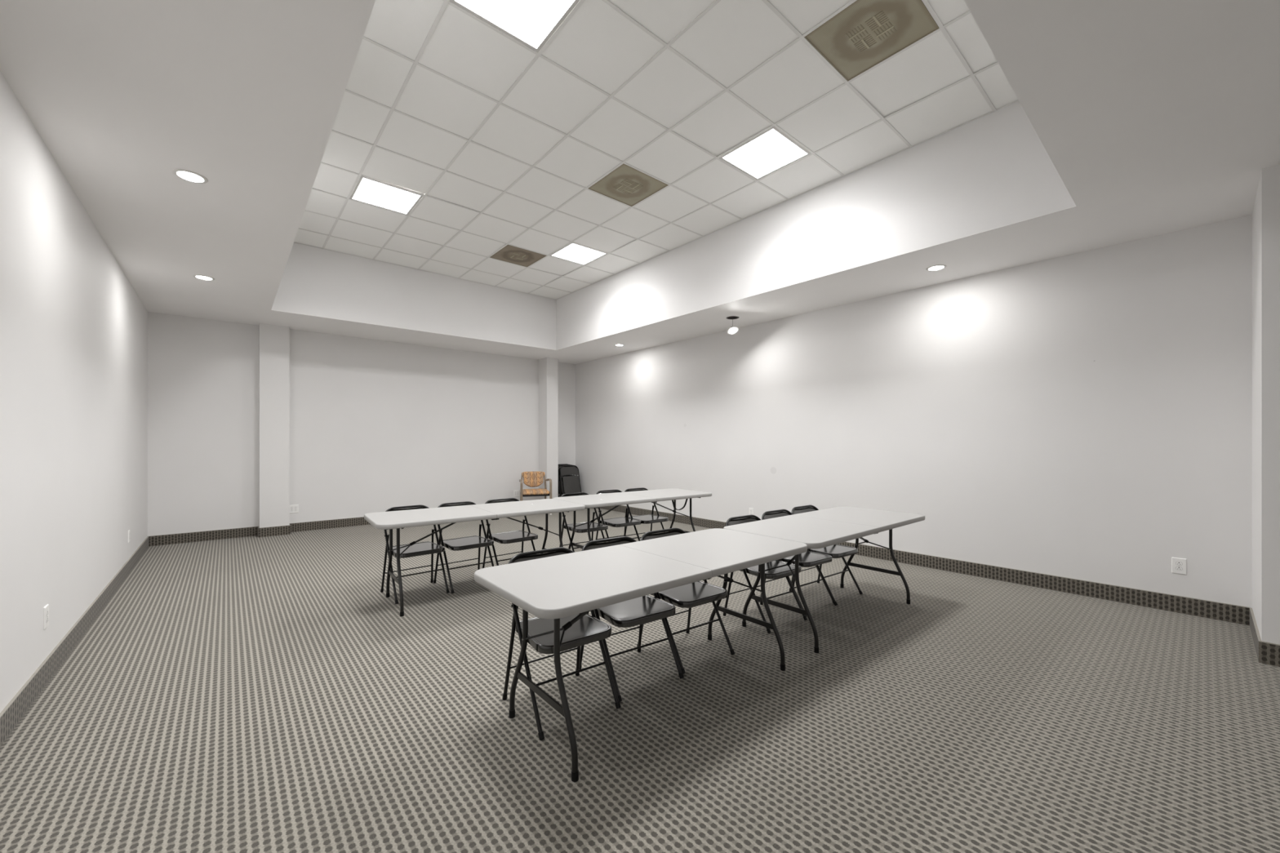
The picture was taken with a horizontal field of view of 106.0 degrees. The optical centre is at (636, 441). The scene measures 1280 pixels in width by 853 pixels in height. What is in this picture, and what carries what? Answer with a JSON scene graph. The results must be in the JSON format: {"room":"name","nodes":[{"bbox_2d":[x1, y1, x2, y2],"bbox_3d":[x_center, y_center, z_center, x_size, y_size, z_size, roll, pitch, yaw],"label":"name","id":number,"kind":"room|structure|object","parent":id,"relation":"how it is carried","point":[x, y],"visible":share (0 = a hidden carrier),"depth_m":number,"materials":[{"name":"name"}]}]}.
{"room":"meeting room","nodes":[
{"label":"meeting room","id":0,"kind":"room"},
{"bbox_2d":[0,71,147,712],"bbox_3d":[-2.670,-0.739,1.823,0.150,4.200,11.736,0,0,-40],"label":"wall","id":1,"kind":"structure","parent":0,"point":[73,327],"depth_m":2.91,"materials":[{"name":"white paint"}]},
{"bbox_2d":[43,604,48,629],"bbox_3d":[-3.330,0.991,2.723,0.008,0.124,0.080,0,0,-40],"label":"wall outlet","id":2,"kind":"object","parent":1,"relation":"attached to","point":[46,609],"visible":1,"depth_m":2.71,"materials":[{"name":"white plastic"}]},
{"bbox_2d":[0,536,148,746],"bbox_3d":[-2.608,1.294,1.875,0.012,0.133,11.412,0,0,-40],"label":"baseboard","id":3,"kind":"structure","parent":1,"relation":"attached to","point":[11,714],"depth_m":2.87,"materials":[{"name":"carpet"}]},
{"bbox_2d":[128,529,129,542],"bbox_3d":[-5.287,0.991,5.027,0.008,0.124,0.080,0,0,-40],"label":"wall outlet","id":4,"kind":"object","parent":1,"relation":"attached to","point":[129,530],"visible":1,"depth_m":5.01,"materials":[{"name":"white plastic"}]},
{"bbox_2d":[147,311,575,536],"bbox_3d":[-3.869,-0.739,8.405,6.544,4.200,0.150,0,0,-40],"label":"wall","id":5,"kind":"structure","parent":0,"point":[376,425],"depth_m":7.58,"materials":[{"name":"white paint"}]},
{"bbox_2d":[148,516,369,546],"bbox_3d":[-3.817,1.294,8.343,6.544,0.133,0.012,0,0,-40],"label":"baseboard","id":6,"kind":"structure","parent":5,"relation":"attached to","point":[180,538],"depth_m":6.79,"materials":[{"name":"carpet"}]},
{"bbox_2d":[257,323,290,537],"bbox_3d":[-5.259,-0.156,7.003,0.369,3.034,0.188,0,0,-40],"label":"column","id":7,"kind":"structure","parent":5,"relation":"attached to","point":[273,340],"depth_m":6.94,"materials":[{"name":"paint"}]},
{"bbox_2d":[289,504,298,513],"bbox_3d":[-5.136,1.018,7.225,0.126,0.124,0.008,0,0,-40],"label":"wall outlet","id":8,"kind":"object","parent":5,"relation":"attached to","point":[293,508],"visible":0.98,"depth_m":7.23,"materials":[{"name":"white plastic"}]},
{"bbox_2d":[513,489,519,496],"bbox_3d":[-2.380,1.036,9.566,0.126,0.124,0.008,0,0,-40],"label":"wall outlet","id":9,"kind":"object","parent":5,"relation":"attached to","point":[516,493],"visible":1,"depth_m":9.56,"materials":[{"name":"white plastic"}]},
{"bbox_2d":[538,357,558,499],"bbox_3d":[-1.796,-0.156,9.839,0.280,3.034,0.348,0,0,-40],"label":"column","id":10,"kind":"structure","parent":5,"relation":"attached to","point":[548,366],"depth_m":9.74,"materials":[{"name":"paint"}]},
{"bbox_2d":[0,0,1279,364],"bbox_3d":[-0.119,-2.215,3.989,6.544,1.083,11.436,0,0,-40],"label":"ceiling","id":11,"kind":"structure","parent":0,"point":[1011,133],"depth_m":3.65,"materials":[{"name":"tile"}]},
{"bbox_2d":[172,168,208,183],"bbox_3d":[-2.815,-1.668,3.045,0.168,0.009,0.168,0,0,-40],"label":"recessed light","id":12,"kind":"object","parent":11,"relation":"in","point":[189,175],"visible":1,"depth_m":3.03,"materials":[{"name":"white"}]},
{"bbox_2d":[192,274,214,280],"bbox_3d":[-4.419,-1.668,4.928,0.168,0.009,0.168,0,0,-40],"label":"recessed light","id":13,"kind":"object","parent":11,"relation":"in","point":[197,276],"visible":1,"depth_m":4.92,"materials":[{"name":"white"}]},
{"bbox_2d":[349,176,423,215],"bbox_3d":[-2.665,-2.607,5.136,0.584,0.019,0.584,0,0,-40],"label":"recessed light","id":14,"kind":"object","parent":11,"relation":"in","point":[368,191],"visible":1,"depth_m":5.12,"materials":[{"name":"white plastic"}]},
{"bbox_2d":[449,0,579,52],"bbox_3d":[-0.692,-2.607,2.813,0.584,0.019,0.584,0,0,-40],"label":"recessed light","id":15,"kind":"object","parent":11,"relation":"in","point":[531,23],"visible":1,"depth_m":2.94,"materials":[{"name":"white plastic"}]},
{"bbox_2d":[489,244,546,266],"bbox_3d":[-1.666,-2.606,6.784,0.585,0.020,0.585,0,0,-40],"label":"ceiling vent","id":16,"kind":"object","parent":11,"relation":"in","point":[510,254],"visible":1,"depth_m":6.76,"materials":[{"name":"beige metal"}]},
{"bbox_2d":[550,242,607,265],"bbox_3d":[-0.806,-2.607,6.714,0.584,0.019,0.584,0,0,-40],"label":"recessed light","id":17,"kind":"object","parent":11,"relation":"in","point":[572,252],"visible":1,"depth_m":6.71,"materials":[{"name":"white plastic"}]},
{"bbox_2d":[588,164,668,206],"bbox_3d":[-0.087,-2.606,4.926,0.585,0.020,0.585,0,0,-40],"label":"ceiling vent","id":18,"kind":"object","parent":11,"relation":"in","point":[626,184],"visible":1,"depth_m":4.91,"materials":[{"name":"beige metal"}]},
{"bbox_2d":[726,315,739,334],"bbox_3d":[1.304,-1.635,6.535,0.176,0.355,0.176,0,0,-40],"label":"hanging light","id":19,"kind":"object","parent":11,"relation":"attached to","point":[732,330],"depth_m":6.54,"materials":[{"name":"white"}]},
{"bbox_2d":[719,126,810,180],"bbox_3d":[1.167,-2.607,4.391,0.584,0.019,0.584,0,0,-40],"label":"recessed light","id":20,"kind":"object","parent":11,"relation":"in","point":[771,150],"visible":1,"depth_m":4.38,"materials":[{"name":"white plastic"}]},
{"bbox_2d":[804,0,938,80],"bbox_3d":[1.491,-2.606,3.067,0.585,0.020,0.585,0,0,-40],"label":"ceiling vent","id":21,"kind":"object","parent":11,"relation":"in","point":[865,33],"visible":1,"depth_m":3.07,"materials":[{"name":"beige metal"}]},
{"bbox_2d":[925,264,946,271],"bbox_3d":[2.890,-1.668,4.651,0.168,0.009,0.168,0,0,-40],"label":"recessed light","id":22,"kind":"object","parent":11,"relation":"in","point":[935,268],"visible":1,"depth_m":4.64,"materials":[{"name":"white"}]},
{"bbox_2d":[0,507,1279,852],"bbox_3d":[-0.119,1.411,3.989,6.844,0.100,11.736,0,0,-40],"label":"floor","id":23,"kind":"structure","parent":0,"point":[255,694],"depth_m":2.32,"materials":[{"name":"carpet"}]},
{"bbox_2d":[380,505,449,604],"bbox_3d":[-1.997,0.986,4.344,0.462,0.759,0.476,0,0,-42],"label":"folding chair","id":24,"kind":"object","parent":23,"relation":"on","point":[420,548],"visible":0.5,"depth_m":4.33,"materials":[{"name":"black metal"}]},
{"bbox_2d":[433,501,493,593],"bbox_3d":[-1.636,0.986,4.620,0.462,0.759,0.476,0,0,-42],"label":"folding chair","id":25,"kind":"object","parent":23,"relation":"on","point":[474,541],"visible":0.46,"depth_m":4.59,"materials":[{"name":"black metal"}]},
{"bbox_2d":[364,498,585,616],"bbox_3d":[-1.418,0.992,4.421,1.821,0.738,0.751,0,0,-37],"label":"folding table","id":26,"kind":"object","parent":23,"relation":"on","point":[390,520],"visible":0.89,"depth_m":4.16,"materials":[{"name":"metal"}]},
{"bbox_2d":[482,497,537,568],"bbox_3d":[-1.272,0.986,4.913,0.462,0.759,0.476,0,0,-41],"label":"folding chair","id":27,"kind":"object","parent":23,"relation":"on","point":[514,536],"visible":0.53,"depth_m":4.89,"materials":[{"name":"black metal"}]},
{"bbox_2d":[519,471,551,514],"bbox_3d":[-1.923,0.976,9.109,0.573,0.775,0.583,0,0,-18],"label":"armchair","id":28,"kind":"object","parent":23,"relation":"on","point":[532,479],"visible":0.96,"depth_m":9.24,"materials":[{"name":"fabric"}]},
{"bbox_2d":[502,546,621,739],"bbox_3d":[-0.397,0.986,2.510,0.462,0.759,0.476,0,0,-37],"label":"folding chair","id":29,"kind":"object","parent":23,"relation":"on","point":[588,629],"visible":0.4,"depth_m":2.47,"materials":[{"name":"black metal"}]},
{"bbox_2d":[558,464,573,497],"bbox_3d":[-1.476,0.924,10.059,0.450,0.872,0.168,0,0,-38],"label":"folded chair","id":30,"kind":"object","parent":23,"relation":"on","point":[558,464],"visible":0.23,"depth_m":10.03,"materials":[{"name":"black metal"}]},
{"bbox_2d":[558,464,577,497],"bbox_3d":[-1.410,0.928,9.995,0.450,0.866,0.204,0,0,-38],"label":"folded chair","id":31,"kind":"object","parent":23,"relation":"on","point":[560,466],"visible":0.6,"depth_m":9.88,"materials":[{"name":"black metal"}]},
{"bbox_2d":[560,465,581,495],"bbox_3d":[-1.342,0.931,9.928,0.450,0.860,0.234,0,0,-38],"label":"folded chair","id":32,"kind":"object","parent":23,"relation":"on","point":[570,484],"visible":0.91,"depth_m":9.93,"materials":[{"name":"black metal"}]},
{"bbox_2d":[559,492,608,552],"bbox_3d":[-0.592,0.986,5.465,0.462,0.759,0.476,0,0,-37],"label":"folding chair","id":33,"kind":"object","parent":23,"relation":"on","point":[594,526],"visible":0.4,"depth_m":5.42,"materials":[{"name":"black metal"}]},
{"bbox_2d":[595,489,641,543],"bbox_3d":[-0.212,0.986,5.807,0.462,0.759,0.476,0,0,-37],"label":"folding chair","id":34,"kind":"object","parent":23,"relation":"on","point":[616,522],"visible":0.43,"depth_m":5.76,"materials":[{"name":"black metal"}]},
{"bbox_2d":[579,536,684,701],"bbox_3d":[-0.044,0.986,2.826,0.462,0.759,0.476,0,0,-35],"label":"folding chair","id":35,"kind":"object","parent":23,"relation":"on","point":[640,611],"visible":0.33,"depth_m":2.75,"materials":[{"name":"black metal"}]},
{"bbox_2d":[552,488,711,549],"bbox_3d":[-0.006,0.992,5.571,1.821,0.738,0.751,0,0,-37],"label":"folding table","id":36,"kind":"object","parent":23,"relation":"on","point":[617,499],"visible":0.73,"depth_m":5.37,"materials":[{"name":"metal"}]},
{"bbox_2d":[474,528,807,782],"bbox_3d":[0.128,0.993,2.625,1.821,0.736,0.751,0,0,-40],"label":"folding table","id":37,"kind":"object","parent":23,"relation":"on","point":[557,587],"visible":0.98,"depth_m":2.33,"materials":[{"name":"white plastic"}]},
{"bbox_2d":[623,487,668,541],"bbox_3d":[0.125,0.986,6.035,0.462,0.759,0.476,0,0,-37],"label":"folding chair","id":38,"kind":"object","parent":23,"relation":"on","point":[647,518],"visible":0.45,"depth_m":6.01,"materials":[{"name":"black metal"}]},
{"bbox_2d":[636,528,734,673],"bbox_3d":[0.310,0.986,3.128,0.462,0.759,0.476,0,0,-37],"label":"folding chair","id":39,"kind":"object","parent":23,"relation":"on","point":[694,594],"visible":0.36,"depth_m":3.05,"materials":[{"name":"black metal"}]},
{"bbox_2d":[723,515,807,633],"bbox_3d":[0.982,0.986,3.725,0.462,0.759,0.476,0,0,-36],"label":"folding chair","id":40,"kind":"object","parent":23,"relation":"on","point":[776,573],"visible":0.38,"depth_m":3.68,"materials":[{"name":"black metal"}]},
{"bbox_2d":[760,509,837,616],"bbox_3d":[1.348,0.986,4.048,0.462,0.759,0.476,0,0,-36],"label":"folding chair","id":41,"kind":"object","parent":23,"relation":"on","point":[809,558],"visible":0.38,"depth_m":4.00,"materials":[{"name":"black metal"}]},
{"bbox_2d":[723,506,924,653],"bbox_3d":[1.534,0.993,3.792,1.821,0.736,0.751,0,0,-40],"label":"folding table","id":42,"kind":"object","parent":23,"relation":"on","point":[822,528],"visible":0.92,"depth_m":3.55,"materials":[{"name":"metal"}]},
{"bbox_2d":[789,505,862,604],"bbox_3d":[1.692,0.986,4.337,0.462,0.759,0.476,0,0,-37],"label":"folding chair","id":43,"kind":"object","parent":23,"relation":"on","point":[836,551],"visible":0.39,"depth_m":4.30,"materials":[{"name":"black metal"}]},
{"bbox_2d":[575,214,1252,608],"bbox_3d":[2.432,-0.739,6.156,0.150,4.200,11.736,0,0,-40],"label":"wall","id":44,"kind":"structure","parent":0,"point":[1084,415],"depth_m":4.71,"materials":[{"name":"white paint"}]},
{"bbox_2d":[748,507,753,515],"bbox_3d":[1.653,1.026,6.951,0.008,0.124,0.080,0,0,-40],"label":"wall outlet","id":45,"kind":"object","parent":44,"relation":"attached to","point":[750,509],"visible":0.94,"depth_m":6.95,"materials":[{"name":"white plastic"}]},
{"bbox_2d":[599,505,1249,625],"bbox_3d":[1.602,1.294,7.008,0.012,0.133,9.040,0,0,-40],"label":"baseboard","id":46,"kind":"structure","parent":44,"relation":"attached to","point":[1232,613],"depth_m":4.40,"materials":[{"name":"carpet"}]},
{"bbox_2d":[1171,557,1186,574],"bbox_3d":[4.306,0.991,3.827,0.008,0.124,0.080,0,0,-40],"label":"wall outlet","id":47,"kind":"object","parent":44,"relation":"attached to","point":[1179,566],"visible":1,"depth_m":3.82,"materials":[{"name":"white plastic"}]},
{"bbox_2d":[1175,566,1182,570],"bbox_3d":[4.303,1.010,3.825,0.002,0.029,0.037,0,0,-40],"label":"receptacle","id":48,"kind":"object","parent":47,"relation":"attached to","point":[1177,568],"depth_m":3.82,"materials":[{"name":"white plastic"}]},
{"bbox_2d":[1175,561,1182,565],"bbox_3d":[4.303,0.971,3.825,0.002,0.029,0.037,0,0,-40],"label":"receptacle","id":49,"kind":"object","parent":47,"relation":"attached to","point":[1177,563],"depth_m":3.82,"materials":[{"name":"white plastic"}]},
{"bbox_2d":[1249,164,1279,666],"bbox_3d":[4.950,-0.156,2.357,0.930,3.034,2.384,0,0,-40],"label":"column","id":50,"kind":"structure","parent":44,"relation":"attached to","point":[1264,613],"depth_m":2.95,"materials":[{"name":"paint"}]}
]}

